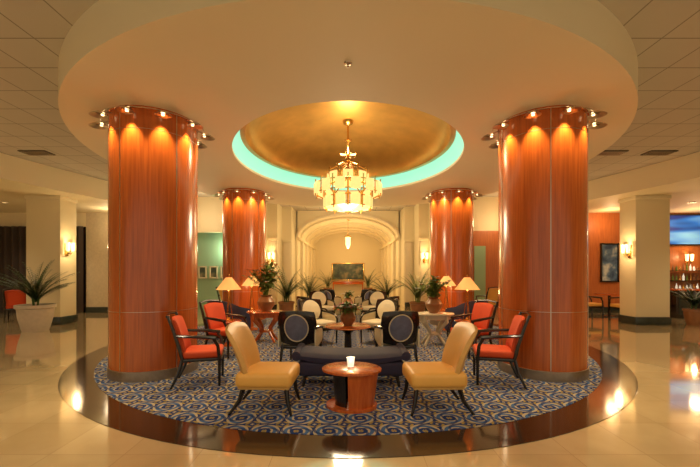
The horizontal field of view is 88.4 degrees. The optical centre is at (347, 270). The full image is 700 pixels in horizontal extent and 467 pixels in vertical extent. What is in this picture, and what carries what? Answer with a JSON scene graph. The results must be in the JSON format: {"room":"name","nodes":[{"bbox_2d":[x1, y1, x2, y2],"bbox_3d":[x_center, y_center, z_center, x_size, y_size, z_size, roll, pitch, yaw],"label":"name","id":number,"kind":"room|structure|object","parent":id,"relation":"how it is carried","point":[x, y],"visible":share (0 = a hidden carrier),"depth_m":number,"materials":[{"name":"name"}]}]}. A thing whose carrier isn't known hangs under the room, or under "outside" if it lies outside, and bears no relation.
{"room":"hotel lobby","nodes":[
{"label":"hotel lobby","id":0,"kind":"room"},
{"bbox_2d":[0,153,107,212],"bbox_3d":[-9.900,-2.385,4.000,8.200,0.570,18.000,0,0,0],"label":"ceiling bulkhead","id":1,"kind":"object","parent":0,"point":[19,177],"visible":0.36,"depth_m":9.52,"materials":[{"name":"beige paint"}]},
{"bbox_2d":[86,213,107,306],"bbox_3d":[-7.880,-0.585,13.100,3.160,4.170,0.200,0,0,0],"label":"wall","id":2,"kind":"structure","parent":0,"point":[96,223],"depth_m":13.00,"materials":[{"name":"beige paint"}]},
{"bbox_2d":[0,213,85,226],"bbox_3d":[-11.730,-2.135,13.100,4.540,1.070,0.200,0,0,0],"label":"window header","id":3,"kind":"object","parent":2,"relation":"attached to","point":[6,219],"depth_m":13.00,"materials":[{"name":"beige paint"}]},
{"bbox_2d":[83,227,85,311],"bbox_3d":[-11.730,-0.050,13.072,4.540,3.100,0.105,0,0,0],"label":"window","id":4,"kind":"structure","parent":2,"relation":"in","point":[84,228],"depth_m":13.03,"materials":[{"name":"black glass"}]},
{"bbox_2d":[85,307,107,312],"bbox_3d":[-7.880,1.400,12.980,3.160,0.200,0.040,0,0,0],"label":"baseboard","id":5,"kind":"structure","parent":2,"relation":"attached to","point":[87,309],"depth_m":12.96,"materials":[{"name":"stone"}]},
{"bbox_2d":[198,197,222,232],"bbox_3d":[-5.100,-2.035,13.100,2.400,1.270,0.200,0,0,0],"label":"header","id":6,"kind":"object","parent":2,"relation":"attached to","point":[210,209],"depth_m":13.00,"materials":[{"name":"beige paint"}]},
{"bbox_2d":[198,233,222,310],"bbox_3d":[-5.150,-0.585,13.700,2.500,4.170,0.200,0,0,0],"label":"wall","id":7,"kind":"structure","parent":0,"point":[210,245],"depth_m":13.60,"materials":[{"name":"green paint"}]},
{"bbox_2d":[198,266,206,278],"bbox_3d":[-5.480,0.050,13.560,0.340,0.470,0.050,0,0,0],"label":"framed print","id":8,"kind":"object","parent":7,"relation":"attached to","point":[202,270],"visible":0.89,"depth_m":13.55,"materials":[{"name":"beige paper"}]},
{"bbox_2d":[209,266,217,278],"bbox_3d":[-5.060,0.050,13.560,0.340,0.470,0.050,0,0,0],"label":"framed print","id":9,"kind":"object","parent":7,"relation":"attached to","point":[213,270],"visible":1,"depth_m":13.54,"materials":[{"name":"beige paper"}]},
{"bbox_2d":[266,203,312,308],"bbox_3d":[-3.000,-0.885,18.500,1.500,4.770,11.000,0,0,0],"label":"wall","id":10,"kind":"structure","parent":0,"point":[281,222],"depth_m":15.00,"materials":[{"name":"beige paint"}]},
{"bbox_2d":[268,253,274,262],"bbox_3d":[-2.940,-0.510,13.838,0.290,0.380,0.184,0,0,0],"label":"wall sconce","id":11,"kind":"object","parent":10,"relation":"attached to","point":[272,254],"visible":0.89,"depth_m":13.77,"materials":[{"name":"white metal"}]},
{"bbox_2d":[267,238,290,309],"bbox_3d":[-2.940,0.105,13.960,0.364,2.790,2.368,0,0,22],"label":"trim","id":12,"kind":"structure","parent":10,"relation":"attached to","point":[272,241],"depth_m":14.94,"materials":[{"name":"cream plaster"},{"name":"dark marble"},{"name":"cream painted trim"}]},
{"bbox_2d":[298,238,315,296],"bbox_3d":[-2.200,0.010,20.000,0.180,2.980,7.900,0,0,0],"label":"trim","id":13,"kind":"structure","parent":10,"relation":"attached to","point":[302,242],"depth_m":19.02,"materials":[{"name":"beige paint"}]},
{"bbox_2d":[94,315,601,434],"bbox_3d":[0.000,1.495,7.730,8.920,0.010,8.920,0,0,0],"label":"carpet","id":14,"kind":"structure","parent":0,"point":[196,397],"depth_m":4.17,"materials":[{"name":"blue carpet"}]},
{"bbox_2d":[88,105,214,382],"bbox_3d":[-2.900,-0.360,5.410,1.628,3.720,1.700,0,0,0],"label":"wood column","id":15,"kind":"structure","parent":14,"relation":"on","point":[153,151],"depth_m":4.89,"materials":[{"name":"brown wood"}]},
{"bbox_2d":[166,312,224,389],"bbox_3d":[-2.039,1.018,4.830,0.694,0.957,0.600,0,0,-14],"label":"armchair","id":16,"kind":"object","parent":14,"relation":"on","point":[212,352],"visible":1,"depth_m":4.65,"materials":[{"name":"fabric"}]},
{"bbox_2d":[199,299,247,358],"bbox_3d":[-2.236,1.008,6.452,0.709,0.977,0.613,0,0,23],"label":"armchair","id":17,"kind":"object","parent":14,"relation":"on","point":[215,313],"visible":0.66,"depth_m":6.41,"materials":[{"name":"fabric"}]},
{"bbox_2d":[206,301,250,328],"bbox_3d":[-2.749,1.060,8.102,0.995,0.860,0.715,0,0,34],"label":"sofa","id":18,"kind":"object","parent":14,"relation":"on","point":[236,309],"visible":0.22,"depth_m":7.80,"materials":[{"name":"fabric"}]},
{"bbox_2d":[224,319,241,346],"bbox_3d":[-2.400,1.240,7.250,0.500,0.500,0.500,0,0,0],"label":"round side table","id":19,"kind":"object","parent":14,"relation":"on","point":[234,320],"visible":0.36,"depth_m":7.15,"materials":[{"name":"brown wood"}]},
{"bbox_2d":[216,275,240,320],"bbox_3d":[-2.400,0.525,7.250,0.500,0.930,0.500,0,0,0],"label":"table lamp","id":20,"kind":"object","parent":19,"relation":"on","point":[228,283],"visible":0.95,"depth_m":7.16,"materials":[{"name":"fabric"}]},
{"bbox_2d":[213,188,274,325],"bbox_3d":[-2.930,-0.360,10.200,1.628,3.720,1.700,0,0,0],"label":"wood column","id":21,"kind":"structure","parent":14,"relation":"on","point":[244,209],"depth_m":9.68,"materials":[{"name":"brown wood"}]},
{"bbox_2d":[250,309,260,330],"bbox_3d":[-2.450,1.240,9.150,0.500,0.500,0.500,0,0,0],"label":"round side table","id":22,"kind":"object","parent":14,"relation":"on","point":[253,328],"visible":0.34,"depth_m":9.11,"materials":[{"name":"brown wood"}]},
{"bbox_2d":[242,274,258,309],"bbox_3d":[-2.450,0.525,9.150,0.500,0.930,0.500,0,0,0],"label":"table lamp","id":23,"kind":"object","parent":22,"relation":"on","point":[248,282],"visible":0.75,"depth_m":9.05,"materials":[{"name":"beige fabric"}]},
{"bbox_2d":[225,322,299,416],"bbox_3d":[-0.934,1.033,3.943,0.750,0.930,0.569,0,0,2],"label":"slipper chair","id":24,"kind":"object","parent":14,"relation":"on","point":[254,374],"visible":1,"depth_m":3.72,"materials":[{"name":"beige leather"}]},
{"bbox_2d":[246,310,283,342],"bbox_3d":[-1.740,1.177,7.650,0.840,0.655,0.504,0,0,0],"label":"console table","id":25,"kind":"object","parent":14,"relation":"on","point":[256,315],"visible":0.84,"depth_m":7.52,"materials":[{"name":"brown wood"}]},
{"bbox_2d":[242,260,280,310],"bbox_3d":[-1.759,0.299,7.651,0.874,1.102,0.775,0,0,31],"label":"flower arrangement","id":26,"kind":"object","parent":25,"relation":"on","point":[265,302],"visible":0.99,"depth_m":7.55,"materials":[{"name":"green plant"}]},
{"bbox_2d":[271,266,308,310],"bbox_3d":[-2.026,0.620,11.752,1.220,1.741,1.557,0,0,18],"label":"potted palm","id":27,"kind":"object","parent":14,"relation":"on","point":[284,305],"visible":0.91,"depth_m":11.58,"materials":[{"name":"green plant"}]},
{"bbox_2d":[277,311,322,361],"bbox_3d":[-0.746,1.046,5.703,0.644,0.900,0.695,0,0,7],"label":"tub chair","id":28,"kind":"object","parent":14,"relation":"on","point":[294,327],"visible":0.95,"depth_m":5.43,"materials":[{"name":"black fabric"}]},
{"bbox_2d":[296,296,327,332],"bbox_3d":[-0.887,1.046,8.720,0.695,0.900,0.644,0,0,-38],"label":"tub chair","id":29,"kind":"object","parent":14,"relation":"on","point":[298,298],"visible":0.24,"depth_m":8.57,"materials":[{"name":"black wood"}]},
{"bbox_2d":[299,299,337,342],"bbox_3d":[-0.632,1.046,7.485,0.644,0.900,0.695,0,0,-43],"label":"tub chair","id":30,"kind":"object","parent":14,"relation":"on","point":[323,317],"visible":0.44,"depth_m":7.61,"materials":[{"name":"beige fabric"}]},
{"bbox_2d":[309,291,335,312],"bbox_3d":[-0.773,1.046,10.642,0.644,0.900,0.695,0,0,-29],"label":"tub chair","id":31,"kind":"object","parent":14,"relation":"on","point":[326,303],"visible":0.55,"depth_m":10.82,"materials":[{"name":"beige fabric"}]},
{"bbox_2d":[325,322,370,347],"bbox_3d":[0.000,1.240,6.550,0.840,0.500,0.840,0,0,0],"label":"table","id":32,"kind":"object","parent":14,"relation":"on","point":[347,330],"visible":0.63,"depth_m":6.48,"materials":[{"name":"brown wood"}]},
{"bbox_2d":[332,300,361,325],"bbox_3d":[-0.015,0.754,6.552,0.630,0.471,0.547,0,0,0],"label":"flower bowl","id":33,"kind":"object","parent":32,"relation":"on","point":[347,317],"visible":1,"depth_m":6.46,"materials":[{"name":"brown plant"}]},
{"bbox_2d":[291,343,410,386],"bbox_3d":[0.040,1.259,4.860,1.520,0.469,0.608,0,0,0],"label":"bench","id":34,"kind":"object","parent":14,"relation":"on","point":[312,359],"visible":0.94,"depth_m":4.59,"materials":[{"name":"fabric"}]},
{"bbox_2d":[322,361,381,413],"bbox_3d":[0.040,1.277,3.980,0.660,0.427,0.528,0,0,6],"label":"oval coffee table","id":35,"kind":"object","parent":14,"relation":"on","point":[355,387],"visible":0.98,"depth_m":3.83,"materials":[{"name":"brown wood"}]},
{"bbox_2d":[347,356,354,366],"bbox_3d":[0.030,1.013,4.020,0.092,0.100,0.092,0,0,0],"label":"votive candle","id":36,"kind":"object","parent":35,"relation":"on","point":[350,359],"visible":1,"depth_m":3.99,"materials":[{"name":"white glass"}]},
{"bbox_2d":[360,291,386,314],"bbox_3d":[0.773,1.046,10.642,0.644,0.900,0.695,0,0,29],"label":"tub chair","id":37,"kind":"object","parent":14,"relation":"on","point":[368,303],"visible":0.56,"depth_m":10.82,"materials":[{"name":"beige fabric"}]},
{"bbox_2d":[360,299,398,342],"bbox_3d":[0.672,1.046,7.535,0.644,0.900,0.695,0,0,43],"label":"tub chair","id":38,"kind":"object","parent":14,"relation":"on","point":[372,317],"visible":0.59,"depth_m":7.66,"materials":[{"name":"beige fabric"}]},
{"bbox_2d":[367,296,399,331],"bbox_3d":[0.887,1.046,8.771,0.695,0.900,0.644,0,0,38],"label":"tub chair","id":39,"kind":"object","parent":14,"relation":"on","point":[392,297],"visible":0.13,"depth_m":8.61,"materials":[{"name":"black wood"}]},
{"bbox_2d":[374,311,419,361],"bbox_3d":[0.766,1.046,5.703,0.644,0.900,0.695,0,0,-7],"label":"tub chair","id":40,"kind":"object","parent":14,"relation":"on","point":[403,327],"visible":0.96,"depth_m":5.43,"materials":[{"name":"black fabric"}]},
{"bbox_2d":[395,268,429,311],"bbox_3d":[2.263,0.656,11.539,1.460,1.668,1.752,0,0,-16],"label":"potted palm","id":41,"kind":"object","parent":14,"relation":"on","point":[417,305],"visible":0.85,"depth_m":11.48,"materials":[{"name":"green plant"}]},
{"bbox_2d":[418,312,454,345],"bbox_3d":[1.740,1.177,7.300,0.840,0.655,0.504,0,0,0],"label":"console table","id":42,"kind":"object","parent":14,"relation":"on","point":[444,317],"visible":0.89,"depth_m":7.17,"materials":[{"name":"beige stone"}]},
{"bbox_2d":[413,275,451,312],"bbox_3d":[1.722,0.459,7.320,0.818,0.783,0.821,0,0,0],"label":"foliage arrangement","id":43,"kind":"object","parent":42,"relation":"on","point":[433,304],"visible":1,"depth_m":7.21,"materials":[{"name":"green plant"}]},
{"bbox_2d":[402,322,477,416],"bbox_3d":[1.004,1.033,3.943,0.750,0.930,0.569,0,0,-2],"label":"slipper chair","id":44,"kind":"object","parent":14,"relation":"on","point":[448,374],"visible":1,"depth_m":3.72,"materials":[{"name":"beige leather"}]},
{"bbox_2d":[421,188,482,325],"bbox_3d":[2.930,-0.360,10.200,1.628,3.720,1.700,0,0,0],"label":"wood column","id":45,"kind":"structure","parent":14,"relation":"on","point":[451,209],"depth_m":9.67,"materials":[{"name":"brown wood"}]},
{"bbox_2d":[454,319,472,346],"bbox_3d":[2.400,1.240,7.250,0.500,0.500,0.500,0,0,0],"label":"round side table","id":46,"kind":"object","parent":14,"relation":"on","point":[455,320],"visible":0.23,"depth_m":7.17,"materials":[{"name":"brown wood"}]},
{"bbox_2d":[455,275,479,320],"bbox_3d":[2.400,0.525,7.250,0.500,0.930,0.500,0,0,0],"label":"table lamp","id":47,"kind":"object","parent":46,"relation":"on","point":[467,283],"visible":0.98,"depth_m":7.16,"materials":[{"name":"fabric"}]},
{"bbox_2d":[445,300,490,336],"bbox_3d":[2.749,1.060,8.152,0.995,0.860,0.715,0,0,-34],"label":"sofa","id":48,"kind":"object","parent":14,"relation":"on","point":[459,309],"visible":0.26,"depth_m":7.82,"materials":[{"name":"fabric"}]},
{"bbox_2d":[449,299,497,358],"bbox_3d":[2.256,1.008,6.452,0.709,0.977,0.613,0,0,-23],"label":"armchair","id":49,"kind":"object","parent":14,"relation":"on","point":[481,313],"visible":0.66,"depth_m":6.45,"materials":[{"name":"fabric"}]},
{"bbox_2d":[472,312,530,388],"bbox_3d":[2.059,1.018,4.850,0.694,0.957,0.600,0,0,14],"label":"armchair","id":50,"kind":"object","parent":14,"relation":"on","point":[484,352],"visible":0.99,"depth_m":4.67,"materials":[{"name":"fabric"}]},
{"bbox_2d":[481,105,607,382],"bbox_3d":[2.900,-0.360,5.410,1.628,3.720,1.700,0,0,0],"label":"wood column","id":51,"kind":"structure","parent":14,"relation":"on","point":[543,151],"depth_m":4.89,"materials":[{"name":"brown wood"}]},
{"bbox_3d":[2.500,1.240,9.150,0.500,0.500,0.500,0,0,0],"label":"round side table","id":52,"kind":"object","parent":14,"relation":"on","visible":0},
{"bbox_2d":[440,274,455,309],"bbox_3d":[2.500,0.525,9.150,0.500,0.930,0.500,0,0,0],"label":"table lamp","id":53,"kind":"object","parent":52,"relation":"on","point":[445,278],"visible":0.62,"depth_m":9.07,"materials":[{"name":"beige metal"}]},
{"bbox_3d":[0.000,1.240,9.700,0.840,0.500,0.840,0,0,0],"label":"table","id":54,"kind":"object","parent":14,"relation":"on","visible":0},
{"bbox_2d":[339,290,354,302],"bbox_3d":[-0.002,0.754,9.708,0.472,0.473,0.380,0,0,0],"label":"flower bowl","id":55,"kind":"object","parent":54,"relation":"on","point":[347,294],"visible":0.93,"depth_m":9.64,"materials":[{"name":"green plant"}]},
{"bbox_2d":[314,233,381,293],"bbox_3d":[0.000,-0.800,24.100,5.200,4.600,0.200,0,0,0],"label":"wall","id":56,"kind":"structure","parent":0,"point":[330,249],"depth_m":24.00,"materials":[{"name":"beige paint"}]},
{"bbox_2d":[332,263,363,279],"bbox_3d":[0.000,0.050,23.950,2.180,1.150,0.050,0,0,0],"label":"framed landscape painting","id":57,"kind":"object","parent":56,"relation":"attached to","point":[349,271],"visible":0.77,"depth_m":23.95,"materials":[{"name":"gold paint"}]},
{"bbox_2d":[296,211,399,243],"bbox_3d":[0.000,-2.370,20.000,4.600,1.800,8.000,0,0,0],"label":"ceiling","id":58,"kind":"structure","parent":0,"point":[303,217],"depth_m":16.91,"materials":[{"name":"beige paint"}]},
{"bbox_2d":[296,213,399,246],"bbox_3d":[0.000,-2.020,19.610,4.600,1.100,7.480,0,0,0],"label":"arches","id":59,"kind":"object","parent":58,"relation":"attached to","point":[302,227],"visible":0.91,"depth_m":17.20,"materials":[{"name":"cream plaster"}]},
{"bbox_2d":[345,220,350,247],"bbox_3d":[0.000,-1.825,17.800,0.300,1.450,0.300,0,0,0],"label":"pendant lantern","id":60,"kind":"object","parent":58,"relation":"hanging from","point":[347,237],"visible":0.87,"depth_m":17.70,"materials":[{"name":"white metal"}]},
{"bbox_2d":[232,130,463,189],"bbox_3d":[0.000,-2.405,7.400,4.595,0.270,5.589,0,0,0],"label":"light","id":61,"kind":"object","parent":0,"point":[242,153],"depth_m":8.68,"materials":[{"name":"teal"}]},
{"bbox_2d":[0,294,699,466],"bbox_3d":[0.000,1.550,9.650,28.000,0.100,29.300,0,0,0],"label":"floor","id":62,"kind":"structure","parent":0,"point":[660,427],"depth_m":3.47,"materials":[{"name":"stone"}]},
{"bbox_2d":[3,288,25,322],"bbox_3d":[-9.952,1.003,10.829,0.632,1.008,0.731,0,0,-34],"label":"armchair","id":63,"kind":"object","parent":62,"relation":"on","point":[13,297],"visible":0.55,"depth_m":10.61,"materials":[{"name":"fabric"}]},
{"bbox_2d":[0,260,80,331],"bbox_3d":[-7.835,0.592,9.107,1.537,1.815,1.706,0,0,36],"label":"potted palm","id":64,"kind":"object","parent":62,"relation":"on","point":[34,317],"visible":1,"depth_m":8.89,"materials":[{"name":"ceramic"}]},
{"bbox_2d":[24,195,77,324],"bbox_3d":[-8.470,-0.300,10.300,1.000,3.600,0.650,0,0,0],"label":"square pillar","id":65,"kind":"structure","parent":62,"relation":"on","point":[50,219],"depth_m":10.00,"materials":[{"name":"beige paint"}]},
{"bbox_2d":[65,242,74,255],"bbox_3d":[-7.903,-0.610,10.200,0.184,0.380,0.290,0,0,0],"label":"wall sconce","id":66,"kind":"object","parent":65,"relation":"attached to","point":[67,244],"visible":1,"depth_m":10.15,"materials":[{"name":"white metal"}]},
{"bbox_2d":[76,226,82,312],"bbox_3d":[-9.547,-0.053,12.849,0.213,3.058,0.099,0,0,0],"label":"window curtain","id":67,"kind":"object","parent":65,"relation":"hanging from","point":[79,229],"depth_m":12.84,"materials":[{"name":"brown fabric"}]},
{"bbox_2d":[215,287,222,300],"bbox_3d":[-3.941,1.003,11.925,0.632,1.008,0.731,0,0,29],"label":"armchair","id":68,"kind":"object","parent":62,"relation":"on","point":[220,291],"visible":0.14,"depth_m":11.79,"materials":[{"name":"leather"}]},
{"bbox_2d":[294,273,328,296],"bbox_3d":[-1.570,0.762,13.905,1.203,1.476,1.479,0,0,-43],"label":"potted palm","id":69,"kind":"object","parent":62,"relation":"on","point":[310,288],"visible":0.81,"depth_m":13.95,"materials":[{"name":"green plant"}]},
{"bbox_2d":[314,270,342,288],"bbox_3d":[-1.250,0.697,21.543,1.767,1.607,1.596,0,0,17],"label":"potted palm","id":70,"kind":"object","parent":62,"relation":"on","point":[325,281],"visible":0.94,"depth_m":21.41,"materials":[{"name":"plant"}]},
{"bbox_2d":[319,289,341,312],"bbox_3d":[-0.619,1.056,12.456,0.644,0.900,0.695,0,0,23],"label":"tub chair","id":71,"kind":"object","parent":62,"relation":"on","point":[330,292],"visible":0.27,"depth_m":12.14,"materials":[{"name":"beige fabric"}]},
{"bbox_2d":[331,281,363,289],"bbox_3d":[0.000,1.087,23.600,2.200,0.825,0.400,0,0,0],"label":"console table","id":72,"kind":"object","parent":62,"relation":"on","point":[334,282],"visible":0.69,"depth_m":23.43,"materials":[{"name":"brown wood"}]},
{"bbox_2d":[58,314,637,457],"bbox_3d":[0.000,1.497,7.730,9.700,0.006,9.700,0,0,0],"label":"ring","id":73,"kind":"object","parent":62,"relation":"in","point":[77,386],"visible":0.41,"depth_m":3.35,"materials":[{"name":"brown stone"}]},
{"bbox_2d":[354,289,376,313],"bbox_3d":[0.619,1.056,12.456,0.644,0.900,0.695,0,0,-23],"label":"tub chair","id":74,"kind":"object","parent":62,"relation":"on","point":[365,292],"visible":0.34,"depth_m":12.14,"materials":[{"name":"beige fabric"}]},
{"bbox_2d":[357,271,381,288],"bbox_3d":[1.225,0.663,21.535,1.414,1.674,1.262,0,0,-33],"label":"potted palm","id":75,"kind":"object","parent":62,"relation":"on","point":[367,281],"visible":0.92,"depth_m":21.43,"materials":[{"name":"plant"}]},
{"bbox_2d":[368,271,401,296],"bbox_3d":[1.376,0.747,14.022,1.188,1.506,1.373,0,0,-42],"label":"potted palm","id":76,"kind":"object","parent":62,"relation":"on","point":[387,290],"visible":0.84,"depth_m":13.89,"materials":[{"name":"plant"}]},
{"bbox_2d":[473,231,497,312],"bbox_3d":[5.550,0.025,13.100,3.300,2.950,0.200,0,0,0],"label":"wall back wood","id":77,"kind":"structure","parent":62,"relation":"on","point":[489,239],"depth_m":13.00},
{"bbox_2d":[474,246,485,299],"bbox_3d":[4.750,0.300,12.973,0.400,2.400,0.045,0,0,0],"label":"door","id":78,"kind":"structure","parent":77,"relation":"in","point":[479,251],"depth_m":12.95,"materials":[{"name":"beige wood"}]},
{"bbox_2d":[473,197,497,230],"bbox_3d":[5.550,-2.060,13.100,3.300,1.220,0.200,0,0,0],"label":"header","id":79,"kind":"object","parent":77,"relation":"attached to","point":[485,209],"depth_m":13.00,"materials":[{"name":"beige paint"}]},
{"bbox_2d":[475,287,497,307],"bbox_3d":[4.625,1.003,11.818,0.632,1.008,0.731,0,0,-17],"label":"armchair","id":80,"kind":"object","parent":62,"relation":"on","point":[492,294],"visible":0.51,"depth_m":11.58,"materials":[{"name":"fabric"}]},
{"bbox_2d":[588,296,603,318],"bbox_3d":[7.665,1.003,11.550,0.731,1.008,0.632,0,0,0],"label":"armchair","id":81,"kind":"object","parent":62,"relation":"on","point":[591,304],"visible":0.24,"depth_m":11.30,"materials":[{"name":"fabric"}]},
{"bbox_2d":[594,293,619,316],"bbox_3d":[8.600,1.125,11.850,0.840,0.750,0.840,0,0,0],"label":"round dining table","id":82,"kind":"object","parent":62,"relation":"on","point":[608,294],"visible":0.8,"depth_m":11.81,"materials":[{"name":"brown wood"}]},
{"bbox_2d":[608,297,619,318],"bbox_3d":[8.450,1.003,10.964,0.632,1.008,0.731,0,0,0],"label":"armchair","id":83,"kind":"object","parent":62,"relation":"on","point":[615,306],"visible":0.17,"depth_m":11.15,"materials":[{"name":"fabric"}]},
{"bbox_2d":[618,195,671,324],"bbox_3d":[8.470,-0.300,10.300,1.000,3.600,0.650,0,0,0],"label":"square pillar","id":84,"kind":"structure","parent":62,"relation":"on","point":[644,219],"depth_m":10.00,"materials":[{"name":"beige paint"}]},
{"bbox_2d":[621,244,630,257],"bbox_3d":[7.903,-0.560,10.200,0.184,0.380,0.290,0,0,0],"label":"wall sconce","id":85,"kind":"object","parent":84,"relation":"attached to","point":[628,246],"visible":1,"depth_m":10.15,"materials":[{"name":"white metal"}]},
{"bbox_2d":[670,288,699,318],"bbox_3d":[12.000,1.038,11.570,3.400,0.925,0.620,0,0,0],"label":"bar counter","id":86,"kind":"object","parent":62,"relation":"on","point":[676,303],"depth_m":11.35,"materials":[{"name":"black paint"}]},
{"bbox_2d":[670,263,699,287],"bbox_3d":[12.300,0.615,12.850,2.640,1.770,0.240,0,0,0],"label":"shelf","id":87,"kind":"object","parent":62,"relation":"on","point":[683,266],"visible":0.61,"depth_m":12.83,"materials":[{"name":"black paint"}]},
{"bbox_2d":[671,282,699,325],"bbox_3d":[9.586,0.895,9.994,0.982,1.209,0.958,0,0,0],"label":"potted palm","id":88,"kind":"object","parent":62,"relation":"on","point":[691,315],"visible":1,"depth_m":9.95,"materials":[{"name":"brown ceramic"}]},
{"bbox_2d":[0,0,699,210],"bbox_3d":[0.000,-2.670,5.500,28.000,0.001,21.000,0,0,0],"label":"ceiling","id":89,"kind":"structure","parent":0,"point":[664,34],"depth_m":5.21,"materials":[{"name":"beige paint"}]},
{"bbox_2d":[17,150,54,154],"bbox_3d":[-7.000,-2.654,8.100,0.600,0.028,0.300,0,0,0],"label":"ceiling vent","id":90,"kind":"object","parent":89,"relation":"in","point":[29,152],"depth_m":8.04,"materials":[{"name":"brown metal"}]},
{"bbox_2d":[58,0,637,206],"bbox_3d":[0.000,-2.445,7.730,9.700,0.450,9.700,0,0,0],"label":"soffit","id":91,"kind":"structure","parent":89,"relation":"attached to","point":[222,66],"depth_m":3.94,"materials":[{"name":"beige paint"}]},
{"bbox_2d":[344,60,351,67],"bbox_3d":[0.000,-2.197,3.840,0.090,0.045,0.090,0,0,0],"label":"sprinkler head","id":92,"kind":"object","parent":91,"relation":"attached to","point":[347,63],"visible":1,"depth_m":3.83},
{"bbox_2d":[240,101,455,177],"bbox_3d":[0.000,-2.880,7.400,4.174,0.700,5.076,0,0,0],"label":"dome","id":93,"kind":"object","parent":91,"relation":"in","point":[305,139],"depth_m":8.06,"materials":[{"name":"gold metal"}]},
{"bbox_2d":[314,119,381,213],"bbox_3d":[0.000,-2.260,7.730,1.453,1.920,1.450,0,0,13],"label":"chandelier","id":94,"kind":"object","parent":93,"relation":"hanging from","point":[332,201],"visible":1,"depth_m":7.39,"materials":[{"name":"gold metal"}]},
{"bbox_2d":[598,150,628,154],"bbox_3d":[5.900,-2.654,8.100,0.600,0.028,0.300,0,0,0],"label":"ceiling vent","id":95,"kind":"object","parent":89,"relation":"in","point":[606,152],"depth_m":8.04,"materials":[{"name":"brown metal"}]},
{"bbox_2d":[641,150,678,154],"bbox_3d":[7.000,-2.654,8.100,0.600,0.028,0.300,0,0,0],"label":"ceiling vent","id":96,"kind":"object","parent":89,"relation":"in","point":[653,152],"depth_m":8.04,"materials":[{"name":"brown metal"}]},
{"bbox_2d":[383,203,429,306],"bbox_3d":[3.000,-0.885,18.500,1.500,4.770,11.000,0,0,0],"label":"wall","id":97,"kind":"structure","parent":0,"point":[414,222],"depth_m":15.00,"materials":[{"name":"beige paint"}]},
{"bbox_2d":[380,238,397,296],"bbox_3d":[2.200,0.010,20.000,0.180,2.980,7.900,0,0,0],"label":"trim","id":98,"kind":"structure","parent":97,"relation":"attached to","point":[393,242],"depth_m":19.02,"materials":[{"name":"beige paint"}]},
{"bbox_2d":[405,238,428,309],"bbox_3d":[2.940,0.105,13.960,0.364,2.790,2.368,0,0,-22],"label":"trim","id":99,"kind":"structure","parent":97,"relation":"attached to","point":[423,241],"depth_m":14.94,"materials":[{"name":"cream plaster"},{"name":"dark marble"}]},
{"bbox_2d":[421,253,427,262],"bbox_3d":[2.940,-0.510,13.838,0.290,0.380,0.184,0,0,0],"label":"wall sconce","id":100,"kind":"object","parent":97,"relation":"attached to","point":[422,254],"visible":1,"depth_m":13.77,"materials":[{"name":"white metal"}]},
{"bbox_2d":[588,152,699,212],"bbox_3d":[9.900,-2.385,4.000,8.200,0.570,18.000,0,0,0],"label":"ceiling","id":101,"kind":"structure","parent":0,"point":[679,178],"depth_m":9.63,"materials":[{"name":"beige paint"}]},
{"bbox_2d":[588,213,699,306],"bbox_3d":[10.600,-0.585,13.100,6.800,4.170,0.200,0,0,0],"label":"wall","id":102,"kind":"structure","parent":0,"point":[602,227],"depth_m":13.00,"materials":[{"name":"orange paint"}]},
{"bbox_2d":[588,307,619,312],"bbox_3d":[8.700,1.400,12.980,3.000,0.200,0.040,0,0,0],"label":"baseboard","id":103,"kind":"structure","parent":102,"relation":"attached to","point":[595,310],"depth_m":12.96,"materials":[{"name":"stone"}]},
{"bbox_2d":[600,243,619,281],"bbox_3d":[9.420,-0.300,12.960,0.680,1.400,0.050,0,0,0],"label":"framed painting","id":104,"kind":"object","parent":102,"relation":"attached to","point":[609,252],"visible":1,"depth_m":12.96,"materials":[{"name":"black paint"}]},
{"bbox_2d":[670,214,699,245],"bbox_3d":[12.550,-1.480,12.960,2.890,1.130,0.060,0,0,0],"label":"mural","id":105,"kind":"object","parent":102,"relation":"attached to","point":[684,228],"visible":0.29,"depth_m":12.95,"materials":[{"name":"blue paint"}]},
{"bbox_2d":[685,254,693,264],"bbox_3d":[12.200,-0.410,12.898,0.290,0.380,0.184,0,0,0],"label":"wall sconce","id":106,"kind":"object","parent":102,"relation":"attached to","point":[686,255],"visible":1,"depth_m":12.84,"materials":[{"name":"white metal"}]},
{"bbox_3d":[-14.100,-0.585,4.000,0.200,4.170,18.000,0,0,0],"label":"wall","id":107,"kind":"structure","parent":0,"visible":0},
{"bbox_2d":[0,226,25,312],"bbox_3d":[-11.911,-0.053,12.849,0.889,3.058,0.099,0,0,0],"label":"window curtain","id":108,"kind":"object","parent":107,"relation":"hanging from","point":[12,246],"depth_m":12.86,"materials":[{"name":"brown fabric"}]}
]}

